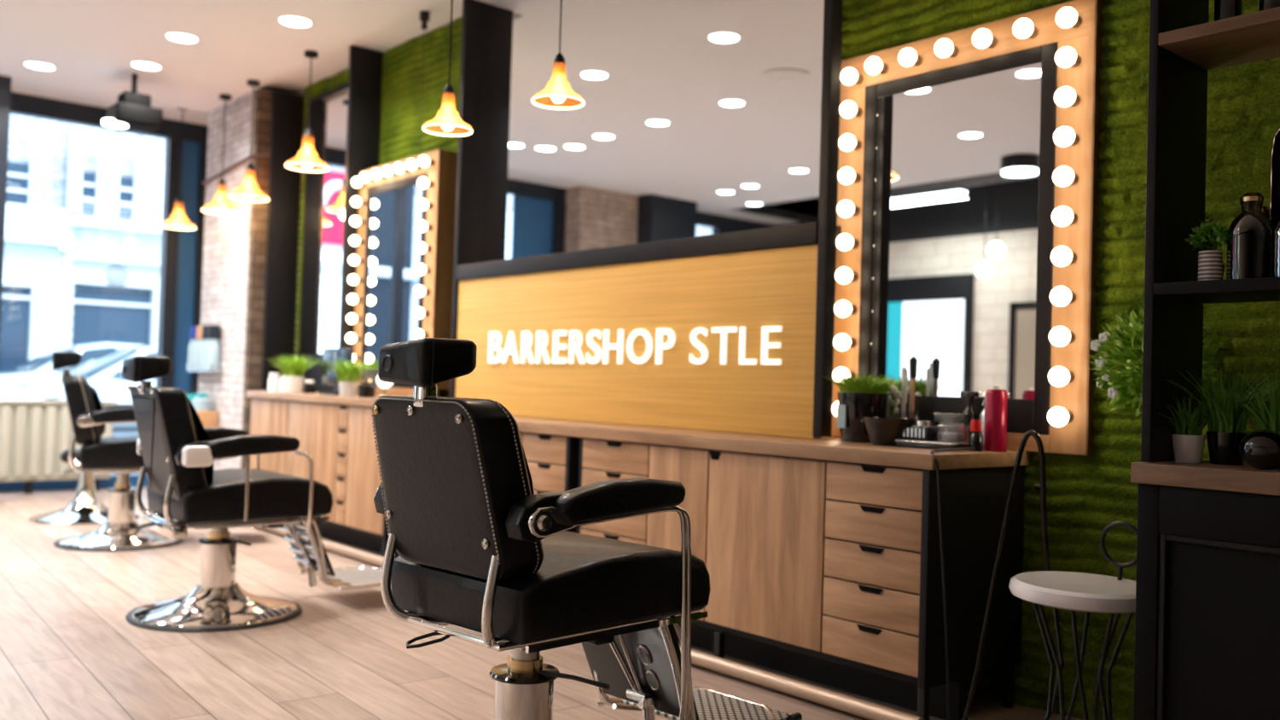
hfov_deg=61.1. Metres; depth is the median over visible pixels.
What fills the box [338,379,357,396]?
pot
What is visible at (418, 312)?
bulb
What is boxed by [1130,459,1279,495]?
countertop
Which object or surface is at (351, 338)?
bulb
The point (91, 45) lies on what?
ceiling
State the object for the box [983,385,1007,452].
spray can
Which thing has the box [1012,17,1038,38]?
bulb
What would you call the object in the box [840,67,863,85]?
bulb
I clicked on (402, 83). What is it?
wall
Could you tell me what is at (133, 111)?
projector
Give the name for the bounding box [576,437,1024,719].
base cabinet
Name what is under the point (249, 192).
pendant lamp
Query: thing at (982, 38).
bulb
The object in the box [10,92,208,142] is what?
wall window header
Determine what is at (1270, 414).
potted grass
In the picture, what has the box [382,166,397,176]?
bulb
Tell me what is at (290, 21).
diffuser
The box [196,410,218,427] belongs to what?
wall shelf
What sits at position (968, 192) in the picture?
mirror
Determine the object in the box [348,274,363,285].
bulb
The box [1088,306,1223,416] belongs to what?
trailing plant
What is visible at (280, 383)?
bottle
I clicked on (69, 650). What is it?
floor
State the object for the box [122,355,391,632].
barber chair
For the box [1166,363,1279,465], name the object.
potted grass
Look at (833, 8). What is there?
post
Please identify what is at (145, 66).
diffuser
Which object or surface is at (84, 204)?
building
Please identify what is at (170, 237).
window frame
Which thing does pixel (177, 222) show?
pendant lamp
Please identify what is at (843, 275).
bulb
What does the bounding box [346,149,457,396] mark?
mirror
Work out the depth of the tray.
3.65 m
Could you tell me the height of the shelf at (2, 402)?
0.030 m
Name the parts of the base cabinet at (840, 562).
drawer, drawer, drawer, drawer, door, leg, door, drawer, drawer, drawer, drawer, drawer, leg, leg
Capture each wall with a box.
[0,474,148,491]
[173,139,199,395]
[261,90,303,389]
[294,0,1279,719]
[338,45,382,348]
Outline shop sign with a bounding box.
[454,244,823,438]
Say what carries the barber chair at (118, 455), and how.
on the floor
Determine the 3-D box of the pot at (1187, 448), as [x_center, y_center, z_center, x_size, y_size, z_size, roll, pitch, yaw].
[1.344,0.217,2.658,0.076,0.068,0.076,3,-2,-41]
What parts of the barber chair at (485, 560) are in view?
headrest post, release lever, backrest, seat frame, seat, pump lever, armrest, legrest panel, knob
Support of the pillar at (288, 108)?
attached to the wall at (402, 83)
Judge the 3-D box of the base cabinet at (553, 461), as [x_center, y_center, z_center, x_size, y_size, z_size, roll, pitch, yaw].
[-0.641,0.747,5.515,0.557,0.812,1.640,3,-2,-41]
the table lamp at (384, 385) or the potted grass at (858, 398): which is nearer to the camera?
the potted grass at (858, 398)
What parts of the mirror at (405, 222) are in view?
frame, glass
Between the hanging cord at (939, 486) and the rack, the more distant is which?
the rack
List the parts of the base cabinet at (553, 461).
door, drawer, drawer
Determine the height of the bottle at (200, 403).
0.140 m
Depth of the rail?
3.70 m
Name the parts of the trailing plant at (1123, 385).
stem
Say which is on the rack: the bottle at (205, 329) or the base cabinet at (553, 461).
the bottle at (205, 329)
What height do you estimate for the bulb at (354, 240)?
0.066 m
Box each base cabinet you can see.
[249,397,389,557]
[519,431,579,533]
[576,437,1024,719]
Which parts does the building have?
cornice, cornice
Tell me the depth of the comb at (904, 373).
3.95 m
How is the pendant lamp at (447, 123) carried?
hanging from the ceiling at (91, 45)
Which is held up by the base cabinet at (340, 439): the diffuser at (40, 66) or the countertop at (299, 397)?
the countertop at (299, 397)
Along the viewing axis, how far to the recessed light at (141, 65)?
7.75 m
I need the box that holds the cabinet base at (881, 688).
[315,521,968,719]
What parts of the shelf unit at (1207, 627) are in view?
panel, frame, shelf, shelf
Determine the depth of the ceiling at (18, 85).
9.13 m
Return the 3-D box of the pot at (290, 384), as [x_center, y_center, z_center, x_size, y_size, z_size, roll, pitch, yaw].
[-2.352,0.165,7.339,0.150,0.110,0.150,3,-2,-41]
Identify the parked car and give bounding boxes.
[0,342,145,386]
[0,344,157,404]
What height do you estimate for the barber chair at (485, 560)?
1.140 m
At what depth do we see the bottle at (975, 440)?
3.58 m
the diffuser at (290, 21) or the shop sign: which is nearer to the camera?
the shop sign
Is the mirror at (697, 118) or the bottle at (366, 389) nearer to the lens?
the mirror at (697, 118)
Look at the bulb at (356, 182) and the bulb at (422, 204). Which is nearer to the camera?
the bulb at (422, 204)
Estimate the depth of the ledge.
4.83 m
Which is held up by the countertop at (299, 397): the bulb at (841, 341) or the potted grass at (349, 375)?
the potted grass at (349, 375)
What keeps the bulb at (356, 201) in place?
attached to the mirror at (405, 222)
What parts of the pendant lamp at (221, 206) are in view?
bulb, cord, cord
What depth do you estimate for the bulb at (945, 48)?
3.88 m
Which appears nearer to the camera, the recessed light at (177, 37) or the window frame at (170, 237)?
the recessed light at (177, 37)
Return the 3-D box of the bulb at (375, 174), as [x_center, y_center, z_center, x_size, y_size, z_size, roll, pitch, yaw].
[-1.691,-1.196,6.996,0.096,0.066,0.066,3,-2,-41]
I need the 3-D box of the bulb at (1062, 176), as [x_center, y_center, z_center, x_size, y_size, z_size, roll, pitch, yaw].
[1.391,-0.598,3.541,0.096,0.066,0.066,3,-2,-41]
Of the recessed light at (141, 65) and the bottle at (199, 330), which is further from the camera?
the bottle at (199, 330)
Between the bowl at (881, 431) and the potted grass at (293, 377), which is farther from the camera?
the potted grass at (293, 377)
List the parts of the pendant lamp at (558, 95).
bulb, cord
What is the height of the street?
0.100 m
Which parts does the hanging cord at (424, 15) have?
cord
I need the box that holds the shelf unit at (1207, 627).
[1130,0,1279,719]
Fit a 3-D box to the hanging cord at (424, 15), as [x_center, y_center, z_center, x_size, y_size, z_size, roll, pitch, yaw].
[-1.322,-1.666,6.582,0.060,0.900,0.060,3,-2,-41]
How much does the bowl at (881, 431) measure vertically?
0.096 m
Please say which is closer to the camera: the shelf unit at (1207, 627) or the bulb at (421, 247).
the shelf unit at (1207, 627)
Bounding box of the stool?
[1008,521,1137,719]
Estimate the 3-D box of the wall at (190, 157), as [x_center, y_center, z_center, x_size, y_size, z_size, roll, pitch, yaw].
[-4.200,-0.487,9.967,0.170,3.060,0.040,3,-2,-41]
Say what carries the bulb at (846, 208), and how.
attached to the mirror at (968, 192)
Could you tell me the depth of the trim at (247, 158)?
8.51 m
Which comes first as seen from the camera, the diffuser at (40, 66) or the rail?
the rail
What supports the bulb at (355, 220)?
attached to the mirror at (405, 222)
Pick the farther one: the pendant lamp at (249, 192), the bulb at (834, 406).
the pendant lamp at (249, 192)
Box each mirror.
[297,82,348,391]
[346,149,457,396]
[482,0,824,261]
[831,0,1104,455]
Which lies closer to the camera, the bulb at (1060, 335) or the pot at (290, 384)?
the bulb at (1060, 335)
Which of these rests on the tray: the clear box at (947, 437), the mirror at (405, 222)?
the clear box at (947, 437)
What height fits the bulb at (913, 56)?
0.066 m
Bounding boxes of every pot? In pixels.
[281,376,304,392]
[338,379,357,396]
[836,392,888,442]
[1172,434,1205,463]
[1206,430,1247,465]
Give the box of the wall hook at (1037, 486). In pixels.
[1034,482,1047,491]
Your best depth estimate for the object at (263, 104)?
8.29 m
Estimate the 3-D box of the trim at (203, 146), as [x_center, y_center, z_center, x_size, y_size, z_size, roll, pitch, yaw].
[-4.105,-0.482,10.048,0.080,3.060,0.140,3,-2,-41]
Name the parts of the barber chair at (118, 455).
headrest post, backrest, seat frame, seat, armrest, armrest, pump lever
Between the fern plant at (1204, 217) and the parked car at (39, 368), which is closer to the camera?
the fern plant at (1204, 217)
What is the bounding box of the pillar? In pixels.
[449,0,490,397]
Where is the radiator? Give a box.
[0,400,117,494]
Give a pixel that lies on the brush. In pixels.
(913, 361)
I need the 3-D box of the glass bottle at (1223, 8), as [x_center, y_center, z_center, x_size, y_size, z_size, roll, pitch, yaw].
[1.417,-0.882,2.610,0.060,0.200,0.060,3,-2,-41]
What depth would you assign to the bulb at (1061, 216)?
3.51 m
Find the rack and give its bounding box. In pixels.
[186,363,221,372]
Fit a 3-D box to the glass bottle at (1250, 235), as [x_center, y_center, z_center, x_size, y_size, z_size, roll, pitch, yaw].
[1.417,-0.286,2.513,0.100,0.209,0.100,3,-2,-41]
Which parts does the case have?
lid knob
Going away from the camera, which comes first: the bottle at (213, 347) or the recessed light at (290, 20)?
the recessed light at (290, 20)
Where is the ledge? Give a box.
[456,221,841,280]
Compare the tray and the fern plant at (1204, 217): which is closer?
the fern plant at (1204, 217)
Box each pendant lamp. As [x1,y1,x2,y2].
[159,107,196,229]
[201,93,238,215]
[228,79,269,202]
[285,50,329,172]
[422,0,472,136]
[531,0,584,109]
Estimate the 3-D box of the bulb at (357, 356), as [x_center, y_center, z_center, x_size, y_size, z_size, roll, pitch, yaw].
[-1.903,-0.015,7.175,0.096,0.066,0.066,3,-2,-41]
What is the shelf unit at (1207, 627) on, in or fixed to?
on the floor
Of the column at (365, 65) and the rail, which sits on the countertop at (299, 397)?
the column at (365, 65)
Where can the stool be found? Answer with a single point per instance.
(1089, 593)
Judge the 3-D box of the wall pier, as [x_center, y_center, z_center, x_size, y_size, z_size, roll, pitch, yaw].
[-3.208,-0.463,8.795,0.350,3.220,1.010,3,-2,-41]
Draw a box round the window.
[14,112,168,382]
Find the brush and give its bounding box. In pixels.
[909,356,917,418]
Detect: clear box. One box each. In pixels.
[937,424,969,442]
[938,413,977,442]
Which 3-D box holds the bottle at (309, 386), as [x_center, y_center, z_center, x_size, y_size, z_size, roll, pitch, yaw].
[-2.199,0.177,7.206,0.080,0.090,0.080,3,-2,-41]
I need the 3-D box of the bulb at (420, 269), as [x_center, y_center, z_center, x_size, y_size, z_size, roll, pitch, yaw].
[-1.306,-0.543,6.511,0.096,0.066,0.066,3,-2,-41]
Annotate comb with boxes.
[901,367,907,418]
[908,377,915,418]
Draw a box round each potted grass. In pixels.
[263,353,321,392]
[320,356,376,396]
[822,371,906,442]
[1139,391,1236,463]
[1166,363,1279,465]
[1208,367,1279,468]
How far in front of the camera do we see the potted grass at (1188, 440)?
2.63 m
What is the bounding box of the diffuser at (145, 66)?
[132,62,159,69]
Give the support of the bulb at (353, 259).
attached to the mirror at (405, 222)
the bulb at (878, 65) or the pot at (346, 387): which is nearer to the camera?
the bulb at (878, 65)
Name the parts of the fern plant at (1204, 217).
pot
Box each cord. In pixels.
[930,447,975,719]
[960,430,1050,719]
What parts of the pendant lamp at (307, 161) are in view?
bulb, cord, cord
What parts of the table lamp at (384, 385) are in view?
globe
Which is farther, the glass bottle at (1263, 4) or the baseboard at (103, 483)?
the baseboard at (103, 483)
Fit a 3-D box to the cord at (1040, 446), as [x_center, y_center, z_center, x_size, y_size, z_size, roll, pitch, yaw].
[1.009,0.679,3.259,0.422,0.947,0.085,2,-1,9]
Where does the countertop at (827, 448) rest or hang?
on the base cabinet at (553, 461)
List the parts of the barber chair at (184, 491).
headrest post, release lever, plate, backrest, armrest, seat frame, pump lever, seat, armrest, legrest panel, knob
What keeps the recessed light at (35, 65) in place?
in the ceiling at (91, 45)
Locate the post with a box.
[812,0,843,436]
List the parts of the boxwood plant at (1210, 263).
pot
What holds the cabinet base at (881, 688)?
on the floor
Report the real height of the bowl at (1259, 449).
0.094 m
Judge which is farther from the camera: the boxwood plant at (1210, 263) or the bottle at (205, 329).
the bottle at (205, 329)
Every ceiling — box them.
[0,0,499,112]
[11,77,209,126]
[254,0,463,93]
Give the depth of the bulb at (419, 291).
6.48 m
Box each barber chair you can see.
[28,448,139,526]
[52,351,267,552]
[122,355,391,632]
[371,337,802,719]
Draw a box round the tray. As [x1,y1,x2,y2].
[895,439,968,449]
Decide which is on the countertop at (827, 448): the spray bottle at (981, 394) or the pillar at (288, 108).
the spray bottle at (981, 394)
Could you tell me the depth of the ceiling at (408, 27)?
7.23 m
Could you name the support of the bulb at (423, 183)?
attached to the mirror at (405, 222)
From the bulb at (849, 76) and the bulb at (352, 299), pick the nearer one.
the bulb at (849, 76)
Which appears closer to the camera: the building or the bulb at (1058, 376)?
the bulb at (1058, 376)
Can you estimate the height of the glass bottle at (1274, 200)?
0.450 m
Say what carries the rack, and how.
attached to the wall pier
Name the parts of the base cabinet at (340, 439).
door, door, drawer, drawer, drawer, drawer, drawer, door, leg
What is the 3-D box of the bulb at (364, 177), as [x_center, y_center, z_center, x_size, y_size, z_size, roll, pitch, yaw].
[-1.792,-1.197,7.113,0.096,0.066,0.066,3,-2,-41]
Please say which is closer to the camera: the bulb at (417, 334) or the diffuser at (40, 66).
the bulb at (417, 334)
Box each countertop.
[246,390,378,407]
[513,416,1029,470]
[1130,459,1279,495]
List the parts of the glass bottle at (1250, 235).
lid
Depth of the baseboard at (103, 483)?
9.25 m
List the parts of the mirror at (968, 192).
glass, frame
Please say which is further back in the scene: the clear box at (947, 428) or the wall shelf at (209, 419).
the wall shelf at (209, 419)
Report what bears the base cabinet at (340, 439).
on the floor
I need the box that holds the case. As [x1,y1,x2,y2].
[902,420,944,440]
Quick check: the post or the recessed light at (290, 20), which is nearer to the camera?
the post
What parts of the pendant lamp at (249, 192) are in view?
bulb, cord, cord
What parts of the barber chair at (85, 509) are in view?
seat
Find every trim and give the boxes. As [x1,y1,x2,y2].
[0,75,11,337]
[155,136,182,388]
[190,142,207,393]
[202,153,270,184]
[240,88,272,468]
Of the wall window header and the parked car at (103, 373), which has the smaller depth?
the wall window header
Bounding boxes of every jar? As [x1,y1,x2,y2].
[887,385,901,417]
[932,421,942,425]
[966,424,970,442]
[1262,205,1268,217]
[1272,221,1279,277]
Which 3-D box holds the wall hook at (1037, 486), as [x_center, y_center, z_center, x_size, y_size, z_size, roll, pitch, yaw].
[1.340,0.425,3.623,0.026,0.025,0.040,3,-2,-41]
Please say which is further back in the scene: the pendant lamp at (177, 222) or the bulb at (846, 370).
the pendant lamp at (177, 222)
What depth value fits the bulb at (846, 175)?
4.19 m
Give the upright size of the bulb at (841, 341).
0.066 m
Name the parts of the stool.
leg, leg, leg, seat, leg, leg, leg, leg, ring stem, leg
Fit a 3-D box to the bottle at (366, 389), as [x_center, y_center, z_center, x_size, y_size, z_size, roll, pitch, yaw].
[-1.625,0.167,6.447,0.100,0.110,0.100,3,-2,-41]
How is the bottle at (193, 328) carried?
on the rack
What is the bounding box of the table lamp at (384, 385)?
[376,376,392,397]
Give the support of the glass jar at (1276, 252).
on the shelf unit at (1207, 627)
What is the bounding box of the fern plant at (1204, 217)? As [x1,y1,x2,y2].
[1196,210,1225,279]
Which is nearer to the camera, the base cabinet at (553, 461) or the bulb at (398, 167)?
the base cabinet at (553, 461)
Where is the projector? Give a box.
[102,73,162,133]
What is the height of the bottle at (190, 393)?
0.160 m
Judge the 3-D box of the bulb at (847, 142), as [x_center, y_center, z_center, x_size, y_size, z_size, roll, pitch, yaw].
[0.818,-0.845,4.223,0.096,0.066,0.066,3,-2,-41]
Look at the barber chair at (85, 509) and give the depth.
7.34 m
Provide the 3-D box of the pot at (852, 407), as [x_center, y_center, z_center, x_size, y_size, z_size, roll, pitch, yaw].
[0.820,0.212,4.006,0.190,0.180,0.184,3,-2,-41]
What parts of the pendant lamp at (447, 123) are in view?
bulb, cord, cord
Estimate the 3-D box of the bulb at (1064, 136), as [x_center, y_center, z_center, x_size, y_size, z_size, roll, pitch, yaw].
[1.395,-0.728,3.544,0.096,0.066,0.066,3,-2,-41]
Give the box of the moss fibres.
[849,0,1279,719]
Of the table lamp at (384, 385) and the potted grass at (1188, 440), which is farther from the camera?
the table lamp at (384, 385)
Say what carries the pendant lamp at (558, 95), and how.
hanging from the ceiling at (91, 45)
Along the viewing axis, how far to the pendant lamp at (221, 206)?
8.49 m
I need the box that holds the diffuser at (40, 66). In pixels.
[25,62,53,69]
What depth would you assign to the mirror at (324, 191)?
7.96 m
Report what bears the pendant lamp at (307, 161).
hanging from the ceiling at (91, 45)
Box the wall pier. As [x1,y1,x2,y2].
[197,90,255,470]
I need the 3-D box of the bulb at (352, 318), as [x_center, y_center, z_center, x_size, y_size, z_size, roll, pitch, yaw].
[-1.895,-0.273,7.181,0.096,0.066,0.066,3,-2,-41]
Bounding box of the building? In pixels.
[0,113,165,372]
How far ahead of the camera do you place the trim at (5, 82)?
8.16 m
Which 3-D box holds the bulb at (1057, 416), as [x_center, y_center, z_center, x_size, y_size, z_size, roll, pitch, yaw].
[1.367,0.185,3.524,0.096,0.066,0.066,3,-2,-41]
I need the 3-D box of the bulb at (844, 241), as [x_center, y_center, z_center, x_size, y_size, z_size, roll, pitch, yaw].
[0.806,-0.457,4.214,0.096,0.066,0.066,3,-2,-41]
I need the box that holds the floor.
[0,486,1082,719]
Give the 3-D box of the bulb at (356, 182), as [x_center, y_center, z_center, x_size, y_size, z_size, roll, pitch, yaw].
[-1.868,-1.179,7.201,0.096,0.066,0.066,3,-2,-41]
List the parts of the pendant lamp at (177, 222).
bulb, cord, cord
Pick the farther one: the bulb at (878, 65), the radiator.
the radiator
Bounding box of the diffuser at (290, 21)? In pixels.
[279,17,310,27]
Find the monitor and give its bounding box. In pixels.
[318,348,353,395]
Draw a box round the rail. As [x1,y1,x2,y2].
[257,527,924,719]
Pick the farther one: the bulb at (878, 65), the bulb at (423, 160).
the bulb at (423, 160)
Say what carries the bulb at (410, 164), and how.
attached to the mirror at (405, 222)
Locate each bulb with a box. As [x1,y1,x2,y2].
[346,314,361,323]
[346,333,360,343]
[347,294,362,303]
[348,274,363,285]
[349,235,365,245]
[349,255,364,265]
[350,197,366,206]
[350,215,365,226]
[351,177,366,187]
[353,354,360,361]
[360,172,374,182]
[370,168,385,179]
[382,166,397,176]
[393,162,409,173]
[406,159,422,169]
[412,329,429,339]
[413,285,430,296]
[413,307,430,318]
[414,263,430,274]
[415,242,431,253]
[416,221,432,232]
[417,198,433,209]
[418,155,435,167]
[418,177,434,188]
[832,366,855,383]
[832,401,837,416]
[833,333,856,350]
[834,300,857,317]
[835,267,858,284]
[836,233,859,250]
[837,167,861,184]
[837,200,860,217]
[838,133,861,151]
[839,100,862,117]
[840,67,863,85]
[864,56,887,74]
[898,47,922,66]
[934,38,958,58]
[972,29,996,48]
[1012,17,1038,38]
[1047,366,1074,386]
[1047,407,1073,426]
[1048,325,1075,346]
[1049,285,1076,306]
[1050,246,1076,266]
[1051,206,1077,226]
[1052,166,1078,186]
[1053,126,1079,146]
[1054,46,1081,67]
[1054,86,1080,107]
[1056,6,1082,28]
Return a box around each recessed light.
[22,61,56,70]
[129,61,162,70]
[163,32,199,43]
[276,15,313,28]
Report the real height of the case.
0.066 m
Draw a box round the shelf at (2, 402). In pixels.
[0,400,117,405]
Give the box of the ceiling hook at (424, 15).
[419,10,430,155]
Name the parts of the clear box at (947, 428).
lid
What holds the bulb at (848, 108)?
attached to the mirror at (968, 192)
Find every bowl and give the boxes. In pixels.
[861,416,916,446]
[1238,429,1279,470]
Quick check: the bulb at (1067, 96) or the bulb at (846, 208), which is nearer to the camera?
the bulb at (1067, 96)
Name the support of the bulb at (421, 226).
attached to the mirror at (405, 222)
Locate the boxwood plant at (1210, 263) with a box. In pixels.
[1184,221,1227,280]
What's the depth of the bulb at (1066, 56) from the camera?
3.52 m
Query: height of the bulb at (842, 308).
0.066 m
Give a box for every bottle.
[186,389,196,402]
[187,325,197,369]
[192,393,210,411]
[193,325,203,370]
[199,325,208,370]
[204,325,221,370]
[267,372,279,391]
[279,376,283,391]
[302,379,315,393]
[357,378,375,397]
[960,390,977,442]
[968,419,983,451]
[978,391,986,449]
[1214,0,1242,21]
[1226,192,1274,279]
[1258,0,1279,11]
[1268,125,1279,227]

